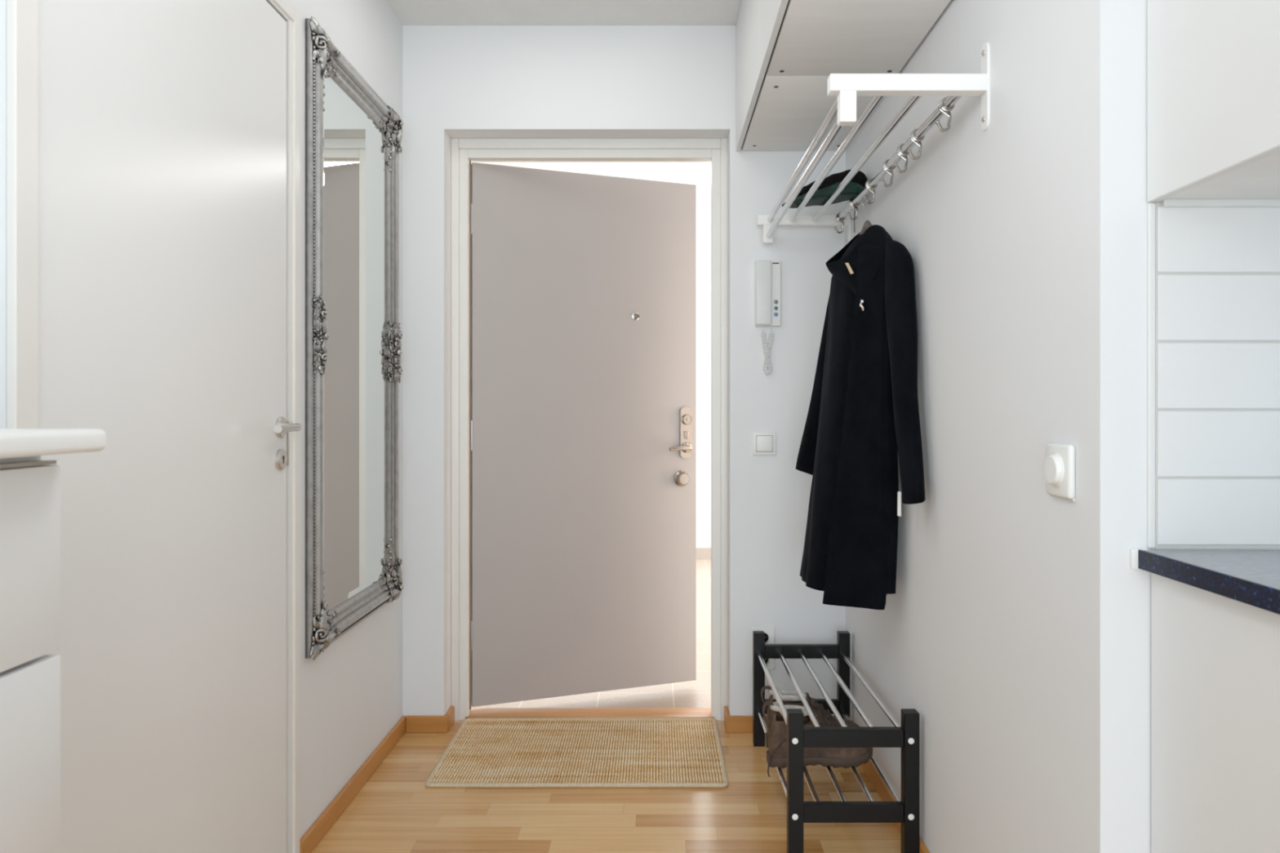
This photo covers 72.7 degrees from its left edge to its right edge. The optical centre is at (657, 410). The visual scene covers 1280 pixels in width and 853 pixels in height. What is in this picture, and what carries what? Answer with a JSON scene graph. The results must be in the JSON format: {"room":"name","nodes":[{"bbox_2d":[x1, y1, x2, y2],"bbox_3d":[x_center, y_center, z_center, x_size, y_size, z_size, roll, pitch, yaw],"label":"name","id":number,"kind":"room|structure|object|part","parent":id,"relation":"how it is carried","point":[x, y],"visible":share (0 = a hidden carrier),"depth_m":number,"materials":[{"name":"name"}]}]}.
{"room":"apartment entrance hallway","nodes":[
{"label":"apartment entrance hallway","id":0,"kind":"room"},
{"bbox_2d":[0,0,402,839],"bbox_3d":[-1.448,-0.114,2.232,1.104,2.488,2.075,0,0,0],"label":"wall","id":1,"kind":"structure","parent":0,"point":[351,694],"depth_m":2.46,"materials":[{"name":"paint"}]},
{"bbox_2d":[6,0,299,852],"bbox_3d":[-0.890,0.072,1.673,0.014,2.115,0.954,0,0,0],"label":"door frame","id":2,"kind":"structure","parent":1,"relation":"attached to","point":[22,15],"depth_m":1.23,"materials":[{"name":"white wood"}]},
{"bbox_2d":[38,0,302,852],"bbox_3d":[-0.865,0.093,1.672,0.064,2.058,0.848,0,0,0],"label":"door","id":3,"kind":"structure","parent":1,"relation":"in","point":[162,123],"depth_m":1.57,"materials":[{"name":"wood"}]},
{"bbox_3d":[-0.891,0.077,2.094,0.008,0.105,0.005,0,0,0],"label":"strike plate","id":4,"kind":"part","parent":3,"relation":"part of","materials":[{"name":"metal"}]},
{"bbox_3d":[-0.857,0.039,1.996,0.050,0.021,0.124,0,0,0],"label":"handle lever","id":5,"kind":"part","parent":3,"relation":"part of","materials":[{"name":"silver metal"}]},
{"bbox_2d":[299,715,406,852],"bbox_3d":[-0.889,1.101,2.608,0.014,0.058,0.904,0,0,0],"label":"baseboard","id":6,"kind":"structure","parent":1,"relation":"attached to","point":[322,825],"depth_m":2.49,"materials":[{"name":"brown wood"}]},
{"bbox_2d":[305,16,403,660],"bbox_3d":[-0.872,-0.185,2.577,0.049,1.646,0.746,0,0,0],"label":"mirror","id":7,"kind":"object","parent":1,"relation":"attached to","point":[353,335],"visible":1,"depth_m":2.48,"materials":[{"name":"silver metal"}]},
{"bbox_3d":[-0.889,-0.185,2.577,0.002,1.458,0.558,0,0,0],"label":"glass","id":8,"kind":"part","parent":7,"relation":"part of","materials":[{"name":"mirror"}]},
{"bbox_2d":[386,0,741,25],"bbox_3d":[0.000,-1.418,0.505,4.000,0.120,5.610,0,0,0],"label":"ceiling","id":9,"kind":"structure","parent":0,"point":[409,12],"depth_m":2.96,"materials":[{"name":"paint"}]},
{"bbox_2d":[458,560,711,720],"bbox_3d":[0.000,1.170,4.981,4.400,0.080,3.438,0,0,0],"label":"floor","id":10,"kind":"structure","parent":0,"point":[697,693],"depth_m":3.47,"materials":[{"name":"tile"}]},
{"bbox_2d":[471,161,711,204],"bbox_3d":[0.000,-1.620,5.015,4.400,0.100,3.410,0,0,0],"label":"ceiling","id":11,"kind":"structure","parent":0,"point":[697,173],"depth_m":5.63,"materials":[{"name":"paint"}]},
{"bbox_2d":[311,720,901,852],"bbox_3d":[0.050,1.170,0.436,2.700,0.080,5.472,0,0,0],"label":"floor","id":12,"kind":"structure","parent":0,"point":[394,811],"depth_m":2.42,"materials":[{"name":"brown wood"}]},
{"bbox_2d":[0,455,60,852],"bbox_3d":[-0.957,0.587,0.300,0.681,1.087,1.200,0,0,0],"label":"base cabinet","id":13,"kind":"object","parent":12,"relation":"on","point":[30,486],"visible":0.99,"depth_m":0.85,"materials":[{"name":"white paint"}]},
{"bbox_3d":[-0.626,0.352,0.304,0.020,0.200,1.189,0,0,0],"label":"drawer","id":14,"kind":"part","parent":13,"relation":"part of","materials":[{"name":"white paint"}]},
{"bbox_3d":[-0.626,0.151,0.304,0.020,0.191,1.189,0,0,0],"label":"drawer","id":15,"kind":"part","parent":13,"relation":"part of","materials":[{"name":"white paint"}]},
{"bbox_2d":[0,428,106,458],"bbox_3d":[-0.933,0.030,0.302,0.727,0.023,1.204,0,0,0],"label":"countertop","id":16,"kind":"structure","parent":13,"relation":"on","point":[14,442],"depth_m":0.82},
{"bbox_2d":[425,718,728,787],"bbox_3d":[-0.242,1.123,2.882,0.916,0.013,0.566,0,0,0],"label":"door mat","id":17,"kind":"object","parent":12,"relation":"on","point":[483,753],"visible":1,"depth_m":2.83,"materials":[{"name":"wicker"}]},
{"bbox_2d":[465,707,714,719],"bbox_3d":[-0.246,1.122,3.213,0.908,0.016,0.098,0,0,0],"label":"threshold","id":18,"kind":"object","parent":12,"relation":"on","point":[474,713],"visible":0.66,"depth_m":3.20,"materials":[{"name":"brown wood"}]},
{"bbox_2d":[752,631,919,852],"bbox_3d":[0.488,0.940,2.554,0.324,0.381,0.812,0,0,0],"label":"shoe rack","id":19,"kind":"object","parent":12,"relation":"on","point":[905,736],"visible":0.92,"depth_m":2.16,"materials":[{"name":"black wood"}]},
{"bbox_3d":[0.344,0.940,2.942,0.037,0.381,0.036,0,0,0],"label":"leg","id":20,"kind":"part","parent":19,"relation":"part of","materials":[{"name":"black wood"}]},
{"bbox_3d":[0.344,1.009,2.555,0.014,0.014,0.750,0,0,0],"label":"rod","id":21,"kind":"part","parent":19,"relation":"part of","materials":[{"name":"silver metal"}]},
{"bbox_3d":[0.344,0.817,2.555,0.015,0.014,0.750,0,0,0],"label":"rod","id":22,"kind":"part","parent":19,"relation":"part of","materials":[{"name":"silver metal"}]},
{"bbox_3d":[0.344,0.940,2.168,0.037,0.381,0.036,0,0,0],"label":"leg","id":23,"kind":"part","parent":19,"relation":"part of","materials":[{"name":"black wood"}]},
{"bbox_3d":[0.414,0.817,2.555,0.015,0.014,0.750,0,0,0],"label":"rod","id":24,"kind":"part","parent":19,"relation":"part of","materials":[{"name":"silver metal"}]},
{"bbox_3d":[0.488,1.001,2.942,0.250,0.044,0.024,0,0,0],"label":"rail","id":25,"kind":"part","parent":19,"relation":"part of","materials":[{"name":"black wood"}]},
{"bbox_3d":[0.488,0.814,2.942,0.250,0.044,0.024,0,0,0],"label":"rail","id":26,"kind":"part","parent":19,"relation":"part of","materials":[{"name":"black wood"}]},
{"bbox_2d":[760,685,859,748],"bbox_3d":[0.469,0.914,2.600,0.313,0.176,0.102,0,0,2],"label":"boot","id":27,"kind":"object","parent":19,"relation":"on","point":[785,695],"visible":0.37,"depth_m":2.58,"materials":[{"name":"brown leather"}]},
{"bbox_3d":[0.414,1.009,2.555,0.014,0.014,0.750,0,0,0],"label":"rod","id":28,"kind":"part","parent":19,"relation":"part of","materials":[{"name":"silver metal"}]},
{"bbox_2d":[762,701,872,777],"bbox_3d":[0.457,0.924,2.474,0.313,0.195,0.102,0,0,-3],"label":"boot","id":29,"kind":"object","parent":19,"relation":"on","point":[776,753],"visible":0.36,"depth_m":2.44,"materials":[{"name":"brown leather"}]},
{"bbox_3d":[0.484,0.817,2.555,0.015,0.014,0.750,0,0,0],"label":"rod","id":30,"kind":"part","parent":19,"relation":"part of","materials":[{"name":"silver metal"}]},
{"bbox_3d":[0.484,1.009,2.555,0.014,0.014,0.750,0,0,0],"label":"rod","id":31,"kind":"part","parent":19,"relation":"part of","materials":[{"name":"silver metal"}]},
{"bbox_3d":[0.631,0.940,2.942,0.037,0.381,0.036,0,0,0],"label":"leg","id":32,"kind":"part","parent":19,"relation":"part of","materials":[{"name":"black wood"}]},
{"bbox_3d":[0.554,0.817,2.555,0.015,0.014,0.750,0,0,0],"label":"rod","id":33,"kind":"part","parent":19,"relation":"part of","materials":[{"name":"silver metal"}]},
{"bbox_3d":[0.488,1.001,2.168,0.250,0.044,0.024,0,0,0],"label":"rail","id":34,"kind":"part","parent":19,"relation":"part of","materials":[{"name":"black wood"}]},
{"bbox_3d":[0.488,0.814,2.168,0.250,0.044,0.024,0,0,0],"label":"rail","id":35,"kind":"part","parent":19,"relation":"part of","materials":[{"name":"black wood"}]},
{"bbox_3d":[0.554,1.009,2.555,0.014,0.014,0.750,0,0,0],"label":"rod","id":36,"kind":"part","parent":19,"relation":"part of","materials":[{"name":"silver metal"}]},
{"bbox_3d":[0.624,0.817,2.555,0.015,0.014,0.750,0,0,0],"label":"rod","id":37,"kind":"part","parent":19,"relation":"part of","materials":[{"name":"silver metal"}]},
{"bbox_3d":[0.624,1.009,2.555,0.014,0.014,0.750,0,0,0],"label":"rod","id":38,"kind":"part","parent":19,"relation":"part of","materials":[{"name":"silver metal"}]},
{"bbox_3d":[0.631,0.940,2.168,0.037,0.381,0.036,0,0,0],"label":"leg","id":39,"kind":"part","parent":19,"relation":"part of","materials":[{"name":"black wood"}]},
{"bbox_2d":[1151,573,1279,852],"bbox_3d":[1.067,0.682,0.700,0.658,0.895,1.200,0,0,0],"label":"base cabinet","id":40,"kind":"object","parent":12,"relation":"on","point":[1215,658],"visible":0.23,"depth_m":1.15,"materials":[{"name":"white paint"}]},
{"bbox_2d":[1130,548,1279,614],"bbox_3d":[1.052,0.221,0.701,0.688,0.030,1.202,0,0,0],"label":"countertop","id":41,"kind":"structure","parent":40,"relation":"on","point":[1250,577],"depth_m":1.17,"materials":[{"name":"black stone"}]},
{"bbox_2d":[402,25,845,715],"bbox_3d":[-0.116,-0.114,3.165,1.560,2.488,0.210,0,0,0],"label":"wall","id":42,"kind":"structure","parent":0,"point":[459,82],"depth_m":3.06,"materials":[{"name":"paint"}]},
{"bbox_2d":[405,706,454,733],"bbox_3d":[-0.809,1.101,3.103,0.146,0.058,0.114,0,0,0],"label":"baseboard","id":43,"kind":"structure","parent":42,"relation":"attached to","point":[414,724],"depth_m":3.05,"materials":[{"name":"brown wood"}]},
{"bbox_2d":[471,162,696,706],"bbox_3d":[-0.263,0.087,3.358,0.908,2.011,0.101,0,0,-21],"label":"door","id":44,"kind":"structure","parent":42,"relation":"in","point":[584,286],"depth_m":3.35,"materials":[{"name":"grey laminate"}]},
{"bbox_3d":[0.097,0.147,3.467,0.110,0.044,0.048,0,0,-21],"label":"lever","id":45,"kind":"part","parent":44,"relation":"part of","materials":[{"name":"silver metal"}]},
{"bbox_3d":[0.116,0.088,3.504,0.052,0.207,0.009,0,0,-21],"label":"lock plate","id":46,"kind":"part","parent":44,"relation":"part of","materials":[{"name":"silver metal"}]},
{"bbox_2d":[451,137,727,721],"bbox_3d":[-0.246,0.069,3.210,1.007,2.123,0.100,0,0,0],"label":"door frame","id":47,"kind":"structure","parent":42,"relation":"attached to","point":[464,151],"depth_m":3.17,"materials":[{"name":"white wood"}]},
{"bbox_2d":[751,626,774,670],"bbox_3d":[0.372,0.835,3.053,0.084,0.152,0.014,0,0,0],"label":"power socket","id":48,"kind":"object","parent":42,"relation":"attached to","point":[769,632],"visible":0.41,"depth_m":3.05,"materials":[{"name":"white plastic"}]},
{"bbox_2d":[764,631,768,644],"bbox_3d":[0.372,0.797,3.048,0.043,0.043,0.004,0,0,0],"label":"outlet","id":49,"kind":"object","parent":48,"relation":"attached to","point":[766,633],"depth_m":3.05,"materials":[{"name":"white plastic"}]},
{"bbox_2d":[752,431,776,455],"bbox_3d":[0.377,0.115,3.053,0.082,0.081,0.014,0,0,0],"label":"light switch","id":50,"kind":"object","parent":42,"relation":"attached to","point":[764,443],"visible":1,"depth_m":3.05,"materials":[{"name":"white plastic"}]},
{"bbox_2d":[755,260,780,375],"bbox_3d":[0.388,-0.325,3.039,0.088,0.401,0.042,0,0,0],"label":"phone","id":51,"kind":"object","parent":42,"relation":"attached to","point":[767,273],"visible":1,"depth_m":3.02,"materials":[{"name":"white plastic"}]},
{"bbox_3d":[0.386,-0.211,3.046,0.046,0.174,0.018,0,0,0],"label":"curly cord","id":52,"kind":"part","parent":51,"relation":"part of","materials":[{"name":"white plastic"}]},
{"bbox_2d":[724,706,835,733],"bbox_3d":[0.447,1.101,3.103,0.407,0.058,0.114,0,0,0],"label":"baseboard","id":53,"kind":"structure","parent":42,"relation":"attached to","point":[733,724],"depth_m":3.05,"materials":[{"name":"brown wood"}]},
{"bbox_2d":[696,204,711,547],"bbox_3d":[0.000,-0.220,6.670,4.400,2.700,0.100,0,0,0],"label":"wall","id":54,"kind":"structure","parent":0,"point":[703,211],"depth_m":6.62,"materials":[{"name":"paint"}]},
{"bbox_2d":[696,547,711,559],"bbox_3d":[0.000,1.085,6.612,4.200,0.090,0.015,0,0,0],"label":"baseboard","id":55,"kind":"structure","parent":54,"relation":"attached to","point":[702,553],"depth_m":6.61,"materials":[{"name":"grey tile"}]},
{"bbox_2d":[845,0,1279,852],"bbox_3d":[1.332,-0.114,2.286,1.336,2.488,1.968,0,0,0],"label":"wall","id":56,"kind":"structure","parent":0,"point":[1015,626],"depth_m":1.58,"materials":[{"name":"paint"}]},
{"bbox_2d":[735,0,874,151],"bbox_3d":[0.466,-1.135,2.715,0.378,0.444,0.682,0,0,0],"label":"upper cabinet","id":57,"kind":"object","parent":56,"relation":"attached to","point":[773,113],"visible":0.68,"depth_m":2.70,"materials":[{"name":"white paint"}]},
{"bbox_3d":[0.285,-1.134,2.715,0.016,0.442,0.680,0,0,0],"label":"door","id":58,"kind":"part","parent":57,"relation":"part of","materials":[{"name":"white paint"}]},
{"bbox_2d":[758,0,951,76],"bbox_3d":[0.466,-1.135,2.032,0.378,0.444,0.681,0,0,0],"label":"upper cabinet","id":59,"kind":"object","parent":56,"relation":"attached to","point":[797,37],"visible":0.92,"depth_m":2.13,"materials":[{"name":"white paint"}]},
{"bbox_3d":[0.285,-1.134,2.032,0.016,0.442,0.679,0,0,0],"label":"door","id":60,"kind":"part","parent":59,"relation":"part of","materials":[{"name":"white paint"}]},
{"bbox_2d":[756,42,989,244],"bbox_3d":[0.521,-0.664,2.376,0.349,0.194,1.284,0,0,0],"label":"rack","id":61,"kind":"object","parent":56,"relation":"attached to","point":[846,86],"depth_m":1.98,"materials":[{"name":"white metal"}]},
{"bbox_3d":[0.388,-0.657,2.364,0.018,0.017,1.250,0,0,0],"label":"rod","id":62,"kind":"part","parent":61,"relation":"part of","materials":[{"name":"silver metal"}]},
{"bbox_3d":[0.383,-0.604,2.364,0.018,0.017,1.250,0,0,0],"label":"rod","id":63,"kind":"part","parent":61,"relation":"part of","materials":[{"name":"silver metal"}]},
{"bbox_3d":[0.536,-0.714,2.782,0.289,0.095,0.146,0,0,37],"label":"cloth cap","id":64,"kind":"part","parent":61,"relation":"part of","materials":[{"name":"black fabric"}]},
{"bbox_3d":[0.552,-0.726,2.788,0.263,0.071,0.119,0,0,37],"label":"crown","id":65,"kind":"part","parent":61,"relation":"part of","materials":[{"name":"black fabric"}]},
{"bbox_3d":[0.464,-0.657,2.364,0.018,0.017,1.250,0,0,0],"label":"rod","id":66,"kind":"part","parent":61,"relation":"part of","materials":[{"name":"silver metal"}]},
{"bbox_2d":[834,211,845,233],"bbox_3d":[0.618,-0.637,2.940,0.040,0.074,0.018,0,0,0],"label":"hook","id":67,"kind":"object","parent":61,"relation":"hanging from","point":[837,219],"visible":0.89,"depth_m":2.94,"materials":[{"name":"silver metal"}]},
{"bbox_3d":[0.616,-0.623,2.941,0.035,0.046,0.011,0,0,-2],"label":"hook arm","id":68,"kind":"part","parent":67,"relation":"part of","materials":[{"name":"silver metal"}]},
{"bbox_3d":[0.661,-0.654,3.001,0.005,0.175,0.034,0,0,0],"label":"wall plate","id":69,"kind":"part","parent":61,"relation":"part of","materials":[{"name":"white metal"}]},
{"bbox_2d":[847,198,860,220],"bbox_3d":[0.618,-0.637,2.735,0.040,0.074,0.018,0,0,0],"label":"hook","id":70,"kind":"object","parent":61,"relation":"hanging from","point":[851,205],"visible":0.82,"depth_m":2.73,"materials":[{"name":"silver metal"}]},
{"bbox_3d":[0.616,-0.623,2.736,0.035,0.046,0.011,0,0,-2],"label":"hook arm","id":71,"kind":"part","parent":70,"relation":"part of","materials":[{"name":"silver metal"}]},
{"bbox_3d":[0.541,-0.657,2.364,0.018,0.017,1.250,0,0,0],"label":"rod","id":72,"kind":"part","parent":61,"relation":"part of","materials":[{"name":"silver metal"}]},
{"bbox_2d":[863,177,877,204],"bbox_3d":[0.618,-0.637,2.520,0.040,0.074,0.018,0,0,0],"label":"hook","id":73,"kind":"object","parent":61,"relation":"hanging from","point":[872,189],"visible":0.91,"depth_m":2.52,"materials":[{"name":"silver metal"}]},
{"bbox_2d":[859,197,871,234],"bbox_3d":[0.614,-0.511,2.473,0.054,0.216,0.335,0,0,-17],"label":"hanger","id":74,"kind":"object","parent":73,"relation":"hanging from","point":[867,224],"visible":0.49,"depth_m":2.47,"materials":[{"name":"metal"}]},
{"bbox_2d":[795,204,925,609],"bbox_3d":[0.539,-0.063,2.444,0.205,1.184,0.776,0,0,-3],"label":"coat","id":75,"kind":"object","parent":74,"relation":"hanging from","point":[863,415],"visible":0.98,"depth_m":2.31,"materials":[{"name":"black fabric"}]},
{"bbox_3d":[0.539,-0.279,2.283,0.015,0.030,0.013,0,0,0],"label":"zip pull","id":76,"kind":"part","parent":75,"relation":"part of","materials":[{"name":"silver metal"}]},
{"bbox_3d":[0.616,-0.623,2.521,0.035,0.046,0.011,0,0,-2],"label":"hook arm","id":77,"kind":"part","parent":73,"relation":"part of","materials":[{"name":"silver metal"}]},
{"bbox_2d":[880,159,895,186],"bbox_3d":[0.618,-0.637,2.328,0.040,0.074,0.018,0,0,0],"label":"hook","id":78,"kind":"object","parent":61,"relation":"hanging from","point":[888,171],"visible":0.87,"depth_m":2.33,"materials":[{"name":"silver metal"}]},
{"bbox_3d":[0.616,-0.623,2.329,0.035,0.046,0.011,0,0,-2],"label":"hook arm","id":79,"kind":"part","parent":78,"relation":"part of","materials":[{"name":"silver metal"}]},
{"bbox_3d":[0.622,-0.657,2.364,0.022,0.021,1.250,0,0,0],"label":"hook rail","id":80,"kind":"part","parent":61,"relation":"part of","materials":[{"name":"silver metal"}]},
{"bbox_2d":[893,143,909,173],"bbox_3d":[0.618,-0.637,2.192,0.040,0.074,0.018,0,0,0],"label":"hook","id":81,"kind":"object","parent":61,"relation":"hanging from","point":[904,156],"visible":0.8,"depth_m":2.19,"materials":[{"name":"silver metal"}]},
{"bbox_3d":[0.616,-0.623,2.193,0.035,0.046,0.011,0,0,-2],"label":"hook arm","id":82,"kind":"part","parent":81,"relation":"part of","materials":[{"name":"silver metal"}]},
{"bbox_2d":[907,128,924,159],"bbox_3d":[0.618,-0.637,2.076,0.040,0.074,0.018,0,0,0],"label":"hook","id":83,"kind":"object","parent":61,"relation":"hanging from","point":[917,142],"visible":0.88,"depth_m":2.07,"materials":[{"name":"silver metal"}]},
{"bbox_3d":[0.616,-0.623,2.077,0.035,0.046,0.011,0,0,-2],"label":"hook arm","id":84,"kind":"part","parent":83,"relation":"part of","materials":[{"name":"silver metal"}]},
{"bbox_2d":[935,96,955,132],"bbox_3d":[0.618,-0.637,1.868,0.040,0.074,0.018,0,0,0],"label":"hook","id":85,"kind":"object","parent":61,"relation":"hanging from","point":[947,112],"visible":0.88,"depth_m":1.86,"materials":[{"name":"silver metal"}]},
{"bbox_3d":[0.616,-0.623,1.869,0.035,0.046,0.011,0,0,-2],"label":"hook arm","id":86,"kind":"part","parent":85,"relation":"part of","materials":[{"name":"silver metal"}]},
{"bbox_3d":[0.661,-0.654,1.751,0.005,0.175,0.034,0,0,0],"label":"wall plate","id":87,"kind":"part","parent":61,"relation":"part of","materials":[{"name":"white metal"}]},
{"bbox_2d":[861,759,929,852],"bbox_3d":[0.657,1.101,2.181,0.014,0.058,1.758,0,0,0],"label":"baseboard","id":88,"kind":"structure","parent":56,"relation":"attached to","point":[885,795],"depth_m":2.53,"materials":[{"name":"brown wood"}]},
{"bbox_2d":[1044,443,1075,501],"bbox_3d":[0.652,0.099,1.418,0.023,0.089,0.085,0,0,0],"label":"dimmer switch","id":89,"kind":"object","parent":56,"relation":"attached to","point":[1060,464],"visible":1,"depth_m":1.40,"materials":[{"name":"white plastic"}]},
{"bbox_3d":[0.646,0.096,1.418,0.011,0.054,0.054,0,0,0],"label":"dimmer knob","id":90,"kind":"part","parent":89,"relation":"part of","materials":[{"name":"white plastic"}]},
{"bbox_3d":[0.662,0.141,1.418,0.004,0.005,0.078,0,0,0],"label":"plate","id":91,"kind":"part","parent":89,"relation":"part of","materials":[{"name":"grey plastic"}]},
{"bbox_2d":[1146,0,1279,207],"bbox_3d":[0.916,-0.830,0.701,0.368,1.054,1.201,0,0,0],"label":"upper cabinet","id":92,"kind":"object","parent":56,"relation":"attached to","point":[1213,66],"visible":1,"depth_m":1.17,"materials":[{"name":"white paint"}]},
{"bbox_3d":[0.926,-0.309,1.294,0.348,0.011,0.013,0,0,0],"label":"light rail","id":93,"kind":"part","parent":92,"relation":"part of","materials":[{"name":"grey plastic"}]},
{"bbox_2d":[1147,202,1279,548],"bbox_3d":[1.067,-0.053,1.298,0.666,0.518,0.007,0,0,0],"label":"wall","id":94,"kind":"structure","parent":56,"relation":"attached to","point":[1214,273],"depth_m":1.29,"materials":[{"name":"white glazed ceramic tile"},{"name":"light grey grout"}]}
]}

